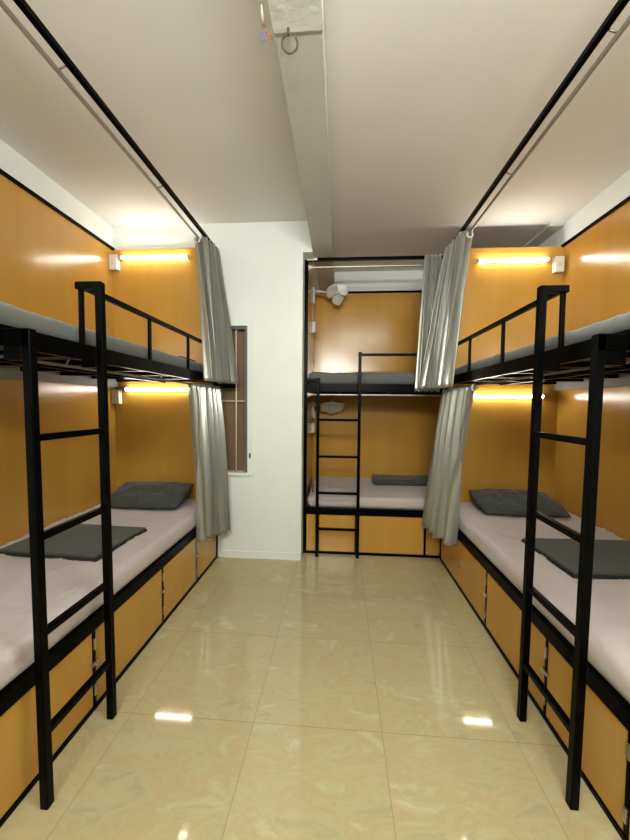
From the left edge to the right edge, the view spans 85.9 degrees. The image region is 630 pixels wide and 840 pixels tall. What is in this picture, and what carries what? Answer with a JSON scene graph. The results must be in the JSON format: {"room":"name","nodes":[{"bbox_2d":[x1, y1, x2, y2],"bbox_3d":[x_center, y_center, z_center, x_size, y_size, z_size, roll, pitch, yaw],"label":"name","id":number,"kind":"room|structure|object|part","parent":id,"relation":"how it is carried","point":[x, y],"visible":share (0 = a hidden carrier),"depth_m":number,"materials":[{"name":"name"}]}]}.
{"room":"dormitory","nodes":[
{"label":"dormitory","id":0,"kind":"room"},
{"bbox_2d":[0,139,111,245],"bbox_3d":[-2.193,-0.170,1.064,0.100,3.210,7.020,1,2,4],"label":"wall","id":1,"kind":"structure","parent":0,"point":[12,162],"depth_m":2.58,"materials":[{"name":"white paint"}]},
{"bbox_2d":[112,221,319,556],"bbox_3d":[-0.964,-0.281,3.881,1.947,3.210,1.220,1,2,4],"label":"wall","id":2,"kind":"structure","parent":0,"point":[263,263],"depth_m":3.23,"materials":[{"name":"white paint"}]},
{"bbox_2d":[222,321,253,475],"bbox_3d":[-0.762,-0.205,3.297,0.355,1.478,0.140,1,2,4],"label":"window","id":3,"kind":"structure","parent":2,"relation":"in","point":[237,402],"depth_m":3.32,"materials":[{"name":"white paint"}]},
{"bbox_2d":[221,550,300,560],"bbox_3d":[-0.529,1.319,3.301,0.785,0.070,0.008,1,2,4],"label":"baseboard","id":4,"kind":"structure","parent":2,"relation":"attached to","point":[224,553],"depth_m":3.30,"materials":[{"name":"white paint"}]},
{"bbox_2d":[0,553,621,839],"bbox_3d":[-0.027,1.509,0.979,4.473,0.100,7.220,1,2,4],"label":"floor","id":5,"kind":"structure","parent":0,"point":[324,696],"depth_m":1.57,"materials":[{"name":"tile"}]},
{"bbox_2d":[0,0,235,827],"bbox_3d":[-1.450,-0.105,2.126,1.228,3.000,2.358,1,2,4],"label":"bunk bed","id":6,"kind":"object","parent":5,"relation":"on","point":[65,447],"visible":0.87,"depth_m":2.28,"materials":[{"name":"orange laminate"}]},
{"bbox_3d":[-1.111,1.225,1.331,0.016,0.369,0.628,1,2,4],"label":"storage door","id":7,"kind":"part","parent":6,"relation":"part of","materials":[{"name":"orange laminate"}]},
{"bbox_3d":[-2.034,-1.598,2.104,0.030,0.025,2.358,1,2,4],"label":"trim","id":8,"kind":"part","parent":6,"relation":"part of","materials":[{"name":"black paint"}]},
{"bbox_3d":[-2.056,-0.114,2.169,0.012,2.945,2.358,1,2,4],"label":"panel","id":9,"kind":"part","parent":6,"relation":"part of","materials":[{"name":"orange laminate"}]},
{"bbox_3d":[-1.075,-0.268,2.099,0.014,0.014,2.312,1,2,4],"label":"curtain rod","id":10,"kind":"part","parent":6,"relation":"part of","materials":[{"name":"metal"}]},
{"bbox_2d":[0,499,195,689],"bbox_3d":[-1.551,0.866,2.186,1.021,0.141,2.302,1,2,4],"label":"mattress","id":11,"kind":"object","parent":6,"relation":"on","point":[67,581],"visible":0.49,"depth_m":1.81,"materials":[{"name":"white fabric"}]},
{"bbox_2d":[0,524,146,561],"bbox_3d":[-1.569,0.793,2.244,0.670,0.032,0.500,1,2,7],"label":"folded blanket","id":12,"kind":"object","parent":11,"relation":"on","point":[81,542],"visible":0.72,"depth_m":2.14,"materials":[{"name":"black fabric"}]},
{"bbox_2d":[100,481,192,508],"bbox_3d":[-1.525,0.682,3.112,0.717,0.184,0.412,1,2,2],"label":"pillow","id":13,"kind":"object","parent":11,"relation":"on","point":[155,494],"visible":0.95,"depth_m":3.02,"materials":[{"name":"grey fabric"}]},
{"bbox_3d":[-1.054,0.969,2.143,0.035,0.070,2.358,1,2,4],"label":"rail","id":14,"kind":"part","parent":6,"relation":"part of","materials":[{"name":"black metal"}]},
{"bbox_3d":[-1.543,-0.330,2.115,0.978,0.040,2.342,1,2,4],"label":"slat frame","id":15,"kind":"part","parent":6,"relation":"part of","materials":[{"name":"black paint"}]},
{"bbox_3d":[-1.070,-1.535,2.045,0.021,0.020,2.312,1,2,4],"label":"curtain rod","id":16,"kind":"part","parent":6,"relation":"part of","materials":[{"name":"metal"}]},
{"bbox_2d":[0,301,202,371],"bbox_3d":[-1.553,-0.430,2.131,0.988,0.115,2.301,1,2,4],"label":"mattress","id":17,"kind":"object","parent":6,"relation":"on","point":[10,315],"visible":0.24,"depth_m":1.54,"materials":[{"name":"grey fabric"}]},
{"bbox_3d":[-1.043,-0.337,2.079,0.035,0.075,2.342,1,2,4],"label":"rail","id":18,"kind":"part","parent":6,"relation":"part of","materials":[{"name":"black metal"}]},
{"bbox_3d":[-1.055,1.388,2.161,0.030,0.022,2.358,1,2,4],"label":"plinth rail","id":19,"kind":"part","parent":6,"relation":"part of","materials":[{"name":"black metal"}]},
{"bbox_2d":[109,254,119,271],"bbox_3d":[-1.919,-1.503,3.238,0.075,0.140,0.058,1,2,4],"label":"switch box","id":20,"kind":"object","parent":6,"relation":"attached to","point":[114,259],"visible":1,"depth_m":3.21,"materials":[{"name":"white plastic"}]},
{"bbox_3d":[-1.015,-1.557,2.033,0.026,0.027,2.358,1,2,4],"label":"rail","id":21,"kind":"part","parent":6,"relation":"part of","materials":[{"name":"black metal"}]},
{"bbox_2d":[111,389,121,403],"bbox_3d":[-1.930,-0.229,3.293,0.075,0.140,0.058,1,2,4],"label":"switch box","id":22,"kind":"object","parent":6,"relation":"attached to","point":[116,394],"visible":1,"depth_m":3.27,"materials":[{"name":"white plastic"}]},
{"bbox_3d":[-1.065,1.198,1.977,0.016,0.369,0.623,1,2,4],"label":"storage door","id":23,"kind":"part","parent":6,"relation":"part of","materials":[{"name":"orange laminate"}]},
{"bbox_3d":[-1.013,-0.650,2.382,0.025,0.025,1.707,1,2,4],"label":"guard rail","id":24,"kind":"part","parent":6,"relation":"part of","materials":[{"name":"black metal"}]},
{"bbox_2d":[120,254,188,259],"bbox_3d":[-1.526,-1.549,3.218,0.664,0.032,0.038,1,2,4],"label":"lamp","id":25,"kind":"object","parent":6,"relation":"attached to","point":[152,257],"visible":1,"depth_m":3.21,"materials":[{"name":"white plastic"}]},
{"bbox_2d":[124,388,187,390],"bbox_3d":[-1.522,-0.295,3.271,0.654,0.032,0.038,1,2,4],"label":"lamp","id":26,"kind":"object","parent":6,"relation":"attached to","point":[125,389],"visible":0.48,"depth_m":3.26,"materials":[{"name":"white plastic"}]},
{"bbox_3d":[-1.450,-0.388,3.289,1.031,2.505,0.015,1,2,4],"label":"head panel","id":27,"kind":"part","parent":6,"relation":"part of","materials":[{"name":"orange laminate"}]},
{"bbox_3d":[-1.022,1.173,2.570,0.016,0.369,0.523,1,2,4],"label":"storage door","id":28,"kind":"part","parent":6,"relation":"part of","materials":[{"name":"orange laminate"}]},
{"bbox_3d":[-0.986,1.151,3.070,0.016,0.369,0.438,1,2,4],"label":"storage door","id":29,"kind":"part","parent":6,"relation":"part of","materials":[{"name":"orange laminate"}]},
{"bbox_2d":[188,383,230,541],"bbox_3d":[-0.915,0.379,3.006,0.220,1.377,0.487,1,3,21],"label":"curtain","id":30,"kind":"object","parent":6,"relation":"hanging from","point":[205,401],"visible":1,"depth_m":2.90,"materials":[{"name":"grey fabric"}]},
{"bbox_2d":[193,236,237,383],"bbox_3d":[-0.901,-0.960,2.997,0.294,1.256,0.424,1,3,21],"label":"curtain","id":31,"kind":"object","parent":6,"relation":"hanging from","point":[218,354],"visible":1,"depth_m":2.96,"materials":[{"name":"grey fabric"}]},
{"bbox_3d":[-0.959,-0.134,3.257,0.030,2.970,0.029,1,2,4],"label":"post","id":32,"kind":"part","parent":6,"relation":"part of","materials":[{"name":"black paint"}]},
{"bbox_2d":[303,255,442,558],"bbox_3d":[0.909,-0.132,3.792,1.974,2.952,1.137,1,2,4],"label":"bunk bed","id":33,"kind":"object","parent":5,"relation":"on","point":[387,429],"visible":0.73,"depth_m":4.31,"materials":[{"name":"orange laminate"}]},
{"bbox_3d":[-0.093,-0.112,3.389,0.032,2.930,0.029,1,2,4],"label":"post","id":34,"kind":"part","parent":33,"relation":"part of","materials":[{"name":"black metal"}]},
{"bbox_3d":[-0.065,-0.142,3.910,0.014,2.885,1.014,1,2,4],"label":"panel","id":35,"kind":"part","parent":33,"relation":"part of","materials":[{"name":"orange laminate"}]},
{"bbox_3d":[-0.033,1.140,3.438,0.108,0.371,0.016,1,2,4],"label":"storage door","id":36,"kind":"part","parent":33,"relation":"part of","materials":[{"name":"orange laminate"}]},
{"bbox_2d":[311,423,314,432],"bbox_3d":[-0.022,0.096,4.135,0.044,0.110,0.070,1,2,4],"label":"switch box","id":37,"kind":"object","parent":33,"relation":"attached to","point":[312,424],"visible":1,"depth_m":4.10,"materials":[{"name":"white plastic"}]},
{"bbox_2d":[312,322,315,333],"bbox_3d":[-0.011,-1.113,4.083,0.044,0.130,0.070,1,2,4],"label":"switch box","id":38,"kind":"object","parent":33,"relation":"attached to","point":[313,323],"visible":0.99,"depth_m":4.05,"materials":[{"name":"white plastic"}]},
{"bbox_2d":[311,400,343,416],"bbox_3d":[0.159,-0.140,4.135,0.399,0.206,0.272,1,2,4],"label":"wall fan","id":39,"kind":"object","parent":33,"relation":"attached to","point":[331,406],"visible":0.98,"depth_m":4.12,"materials":[{"name":"grey plastic"}]},
{"bbox_3d":[0.134,-0.138,4.153,0.120,0.095,0.261,2,3,23],"label":"blade","id":40,"kind":"part","parent":39,"relation":"part of","materials":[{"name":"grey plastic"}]},
{"bbox_3d":[0.217,-0.184,4.056,0.270,0.064,0.128,1,2,4],"label":"blade","id":41,"kind":"part","parent":39,"relation":"part of","materials":[{"name":"grey plastic"}]},
{"bbox_3d":[0.271,-0.138,4.173,0.119,0.136,0.243,-2,3,-43],"label":"blade","id":42,"kind":"part","parent":39,"relation":"part of","materials":[{"name":"grey plastic"}]},
{"bbox_2d":[312,282,347,305],"bbox_3d":[0.183,-1.521,4.062,0.426,0.257,0.191,1,2,4],"label":"wall fan","id":43,"kind":"object","parent":33,"relation":"attached to","point":[333,291],"visible":1,"depth_m":4.05,"materials":[{"name":"grey plastic"}]},
{"bbox_3d":[0.113,-1.547,4.080,0.245,0.056,0.048,1,2,4],"label":"arm","id":44,"kind":"part","parent":43,"relation":"part of","materials":[{"name":"grey plastic"}]},
{"bbox_3d":[0.202,-1.532,4.030,0.140,0.130,0.131,1,2,4],"label":"blade","id":45,"kind":"part","parent":43,"relation":"part of","materials":[{"name":"grey plastic"}]},
{"bbox_3d":[0.281,-1.462,4.097,0.178,0.140,0.039,-1,3,-31],"label":"blade","id":46,"kind":"part","parent":43,"relation":"part of","materials":[{"name":"grey plastic"}]},
{"bbox_3d":[0.319,-1.570,4.046,0.156,0.155,0.036,1,2,1],"label":"blade","id":47,"kind":"part","parent":43,"relation":"part of","materials":[{"name":"grey plastic"}]},
{"bbox_3d":[0.221,1.143,3.420,0.360,0.371,0.016,1,2,4],"label":"storage door","id":48,"kind":"part","parent":33,"relation":"part of","materials":[{"name":"orange laminate"}]},
{"bbox_2d":[308,372,415,383],"bbox_3d":[0.910,-0.434,3.811,1.905,0.141,0.961,1,2,4],"label":"mattress","id":49,"kind":"object","parent":33,"relation":"on","point":[366,377],"visible":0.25,"depth_m":3.37,"materials":[{"name":"grey fabric"}]},
{"bbox_3d":[0.865,0.928,3.368,1.912,0.070,0.035,1,2,4],"label":"rail","id":50,"kind":"part","parent":33,"relation":"part of","materials":[{"name":"black metal"}]},
{"bbox_2d":[307,476,426,509],"bbox_3d":[0.902,0.819,3.885,1.904,0.132,1.001,1,2,4],"label":"mattress","id":51,"kind":"object","parent":33,"relation":"on","point":[372,495],"visible":0.43,"depth_m":3.49,"materials":[{"name":"white fabric"}]},
{"bbox_2d":[371,474,428,485],"bbox_3d":[1.059,0.717,4.069,0.757,0.083,0.340,1,2,4],"label":"pillow","id":52,"kind":"object","parent":51,"relation":"on","point":[395,480],"visible":0.74,"depth_m":3.93,"materials":[{"name":"grey fabric"}]},
{"bbox_3d":[0.889,-1.504,3.295,1.912,0.020,0.021,1,2,4],"label":"curtain rod","id":53,"kind":"part","parent":33,"relation":"part of","materials":[{"name":"silver metal"}]},
{"bbox_3d":[0.958,-1.619,4.280,1.937,0.022,0.030,1,2,4],"label":"trim","id":54,"kind":"part","parent":33,"relation":"part of","materials":[{"name":"black paint"}]},
{"bbox_3d":[0.862,1.350,3.383,1.912,0.025,0.030,1,2,4],"label":"plinth rail","id":55,"kind":"part","parent":33,"relation":"part of","materials":[{"name":"black metal"}]},
{"bbox_3d":[0.887,-1.561,3.257,1.972,0.027,0.030,1,2,4],"label":"rail","id":56,"kind":"part","parent":33,"relation":"part of","materials":[{"name":"black metal"}]},
{"bbox_3d":[0.876,-0.311,3.314,1.912,0.080,0.035,1,2,4],"label":"rail","id":57,"kind":"part","parent":33,"relation":"part of","materials":[{"name":"black metal"}]},
{"bbox_3d":[0.878,-0.245,3.349,1.912,0.020,0.021,1,2,4],"label":"curtain rod","id":58,"kind":"part","parent":33,"relation":"part of","materials":[{"name":"metal"}]},
{"bbox_3d":[0.946,-0.160,4.353,1.937,2.900,0.012,1,2,4],"label":"panel","id":59,"kind":"part","parent":33,"relation":"part of","materials":[{"name":"orange laminate"}]},
{"bbox_3d":[0.913,-0.333,3.831,1.912,0.080,1.013,1,2,4],"label":"slat frame","id":60,"kind":"part","parent":33,"relation":"part of","materials":[{"name":"black paint"}]},
{"bbox_3d":[1.128,-0.633,3.277,1.412,0.025,0.025,1,2,4],"label":"guard rail","id":61,"kind":"part","parent":33,"relation":"part of","materials":[{"name":"black metal"}]},
{"bbox_3d":[0.748,1.149,3.382,0.658,0.371,0.016,1,2,4],"label":"storage door","id":62,"kind":"part","parent":33,"relation":"part of","materials":[{"name":"orange laminate"}]},
{"bbox_2d":[414,254,441,391],"bbox_3d":[1.069,-0.909,3.197,0.233,1.291,0.096,1,2,4],"label":"curtain","id":63,"kind":"object","parent":33,"relation":"hanging from","point":[432,264],"visible":0.56,"depth_m":3.20,"materials":[{"name":"grey fabric"}]},
{"bbox_3d":[1.454,1.157,3.332,0.708,0.371,0.016,1,2,4],"label":"storage door","id":64,"kind":"part","parent":33,"relation":"part of","materials":[{"name":"orange laminate"}]},
{"bbox_2d":[439,0,629,839],"bbox_3d":[1.613,-0.072,1.984,1.180,3.000,2.512,1,2,4],"label":"bunk bed","id":65,"kind":"object","parent":5,"relation":"on","point":[571,445],"visible":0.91,"depth_m":2.39,"materials":[{"name":"orange laminate"}]},
{"bbox_3d":[1.250,-0.115,3.253,0.030,2.970,0.029,1,2,4],"label":"post","id":66,"kind":"part","parent":65,"relation":"part of","materials":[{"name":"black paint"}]},
{"bbox_2d":[419,230,473,389],"bbox_3d":[1.141,-0.920,2.950,0.314,1.295,0.501,0,3,-9],"label":"curtain","id":67,"kind":"object","parent":65,"relation":"hanging from","point":[438,369],"visible":0.99,"depth_m":2.87,"materials":[{"name":"grey fabric"}]},
{"bbox_2d":[422,384,477,545],"bbox_3d":[1.127,0.362,2.939,0.242,1.315,0.603,0,2,-6],"label":"curtain","id":68,"kind":"object","parent":65,"relation":"hanging from","point":[441,512],"visible":1,"depth_m":2.87,"materials":[{"name":"grey fabric"}]},
{"bbox_3d":[1.200,1.183,2.791,0.016,0.369,0.992,1,2,4],"label":"storage door","id":69,"kind":"part","parent":65,"relation":"part of","materials":[{"name":"orange laminate"}]},
{"bbox_3d":[1.756,-0.356,3.215,1.051,2.505,0.015,1,2,4],"label":"head panel","id":70,"kind":"part","parent":65,"relation":"part of","materials":[{"name":"orange laminate"}]},
{"bbox_3d":[1.190,-0.630,2.375,0.025,0.025,1.714,1,2,4],"label":"guard rail","id":71,"kind":"part","parent":65,"relation":"part of","materials":[{"name":"black metal"}]},
{"bbox_2d":[474,395,544,397],"bbox_3d":[1.815,-0.222,3.188,0.654,0.032,0.038,1,2,4],"label":"lamp","id":72,"kind":"object","parent":65,"relation":"attached to","point":[475,396],"visible":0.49,"depth_m":3.18,"materials":[{"name":"white plastic"}]},
{"bbox_2d":[477,257,549,262],"bbox_3d":[1.836,-1.481,3.133,0.634,0.032,0.038,1,2,4],"label":"lamp","id":73,"kind":"object","parent":65,"relation":"attached to","point":[508,260],"visible":1,"depth_m":3.13,"materials":[{"name":"white plastic"}]},
{"bbox_3d":[1.140,1.218,1.954,0.016,0.369,0.643,1,2,4],"label":"storage door","id":74,"kind":"part","parent":65,"relation":"part of","materials":[{"name":"orange laminate"}]},
{"bbox_3d":[1.148,1.411,2.081,0.030,0.022,2.512,1,2,4],"label":"plinth rail","id":75,"kind":"part","parent":65,"relation":"part of","materials":[{"name":"black paint"}]},
{"bbox_3d":[1.198,-0.245,2.014,0.014,0.014,2.466,1,2,4],"label":"curtain rod","id":76,"kind":"part","parent":65,"relation":"part of","materials":[{"name":"metal"}]},
{"bbox_3d":[1.165,-0.314,1.998,0.035,0.075,2.496,1,2,4],"label":"rail","id":77,"kind":"part","parent":65,"relation":"part of","materials":[{"name":"black metal"}]},
{"bbox_2d":[454,312,629,374],"bbox_3d":[1.689,-0.388,1.976,1.007,0.101,2.454,1,2,4],"label":"mattress","id":78,"kind":"object","parent":65,"relation":"on","point":[618,323],"visible":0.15,"depth_m":1.54,"materials":[{"name":"grey fabric"}]},
{"bbox_3d":[1.159,-1.534,1.954,0.026,0.027,2.512,1,2,4],"label":"rail","id":79,"kind":"part","parent":65,"relation":"part of","materials":[{"name":"black metal"}]},
{"bbox_3d":[1.154,0.992,2.062,0.035,0.070,2.512,1,2,4],"label":"rail","id":80,"kind":"part","parent":65,"relation":"part of","materials":[{"name":"black metal"}]},
{"bbox_2d":[459,502,629,703],"bbox_3d":[1.664,0.899,2.033,1.039,0.145,2.455,1,2,4],"label":"mattress","id":81,"kind":"object","parent":65,"relation":"on","point":[498,537],"visible":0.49,"depth_m":1.75,"materials":[{"name":"white fabric"}]},
{"bbox_2d":[469,488,570,516],"bbox_3d":[1.785,0.722,3.002,0.714,0.170,0.441,1,2,7],"label":"pillow","id":82,"kind":"object","parent":81,"relation":"on","point":[509,502],"visible":0.91,"depth_m":2.91,"materials":[{"name":"grey fabric"}]},
{"bbox_2d":[520,538,629,579],"bbox_3d":[1.756,0.826,2.046,0.730,0.033,0.500,1,2,2],"label":"folded blanket","id":83,"kind":"object","parent":81,"relation":"on","point":[611,557],"visible":0.77,"depth_m":2.02,"materials":[{"name":"black fabric"}]},
{"bbox_3d":[1.675,-0.295,1.962,0.998,0.040,2.496,1,2,4],"label":"slat frame","id":84,"kind":"part","parent":65,"relation":"part of","materials":[{"name":"black paint"}]},
{"bbox_3d":[1.215,-1.511,1.958,0.021,0.020,2.466,1,2,4],"label":"curtain rod","id":85,"kind":"part","parent":65,"relation":"part of","materials":[{"name":"metal"}]},
{"bbox_2d":[552,256,564,273],"bbox_3d":[2.229,-1.421,3.098,0.075,0.140,0.058,1,2,4],"label":"switch box","id":86,"kind":"object","parent":65,"relation":"attached to","point":[558,261],"visible":1,"depth_m":3.08,"materials":[{"name":"white plastic"}]},
{"bbox_3d":[1.099,1.242,1.391,0.016,0.369,0.443,1,2,4],"label":"storage door","id":87,"kind":"part","parent":65,"relation":"part of","materials":[{"name":"orange laminate"}]},
{"bbox_3d":[2.195,-0.067,1.942,0.012,2.945,2.512,1,2,4],"label":"panel","id":88,"kind":"part","parent":65,"relation":"part of","materials":[{"name":"orange laminate"}]},
{"bbox_3d":[2.199,-1.551,1.879,0.030,0.025,2.512,1,2,4],"label":"trim","id":89,"kind":"part","parent":65,"relation":"part of","materials":[{"name":"black paint"}]},
{"bbox_2d":[0,0,629,271],"bbox_3d":[0.002,-1.798,0.836,4.473,0.100,7.220,1,2,4],"label":"ceiling","id":90,"kind":"structure","parent":0,"point":[429,101],"depth_m":1.98,"materials":[{"name":"paint"}]},
{"bbox_2d":[268,0,322,33],"bbox_3d":[-0.205,-1.549,-0.673,0.192,0.271,3.960,1,2,4],"label":"trim","id":91,"kind":"structure","parent":90,"relation":"attached to","point":[298,15],"depth_m":1.25,"materials":[{"name":"paint"}]},
{"bbox_2d":[259,4,272,43],"bbox_3d":[-0.189,-1.470,1.261,0.047,0.062,0.082,1,2,4],"label":"ceiling hook","id":92,"kind":"object","parent":91,"relation":"attached to","point":[263,26],"visible":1,"depth_m":1.27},
{"bbox_2d":[281,27,297,54],"bbox_3d":[-0.098,-1.471,1.312,0.068,0.063,0.045,1,2,4],"label":"ceiling hook","id":93,"kind":"object","parent":91,"relation":"attached to","point":[288,29],"visible":1,"depth_m":1.31,"materials":[{"name":"metal"}]},
{"bbox_2d":[275,0,334,290],"bbox_3d":[0.047,-1.701,2.824,0.186,0.265,3.060,1,2,4],"label":"ceiling beam","id":94,"kind":"structure","parent":90,"relation":"attached to","point":[304,72],"depth_m":1.78,"materials":[{"name":"paint"}]},
{"bbox_2d":[313,270,422,400],"bbox_3d":[1.171,-0.285,4.389,2.413,3.210,0.100,1,2,4],"label":"wall","id":95,"kind":"structure","parent":0,"point":[413,279],"depth_m":4.30,"materials":[{"name":"white paint"}]},
{"bbox_2d":[348,288,421,290],"bbox_3d":[0.251,-1.652,4.332,4.273,0.020,0.030,1,2,4],"label":"trim","id":96,"kind":"structure","parent":95,"relation":"attached to","point":[419,288],"depth_m":4.27,"materials":[{"name":"white paint"}]},
{"bbox_2d":[538,170,629,246],"bbox_3d":[2.169,-0.119,0.752,0.100,3.210,7.020,1,2,4],"label":"wall","id":97,"kind":"structure","parent":0,"point":[619,190],"depth_m":2.77,"materials":[{"name":"white paint"}]},
{"bbox_2d":[523,222,564,246],"bbox_3d":[2.283,-1.837,3.661,0.128,0.025,1.060,1,2,4],"label":"trim","id":98,"kind":"structure","parent":97,"relation":"attached to","point":[550,229],"depth_m":3.30,"materials":[{"name":"paint"}]}
]}

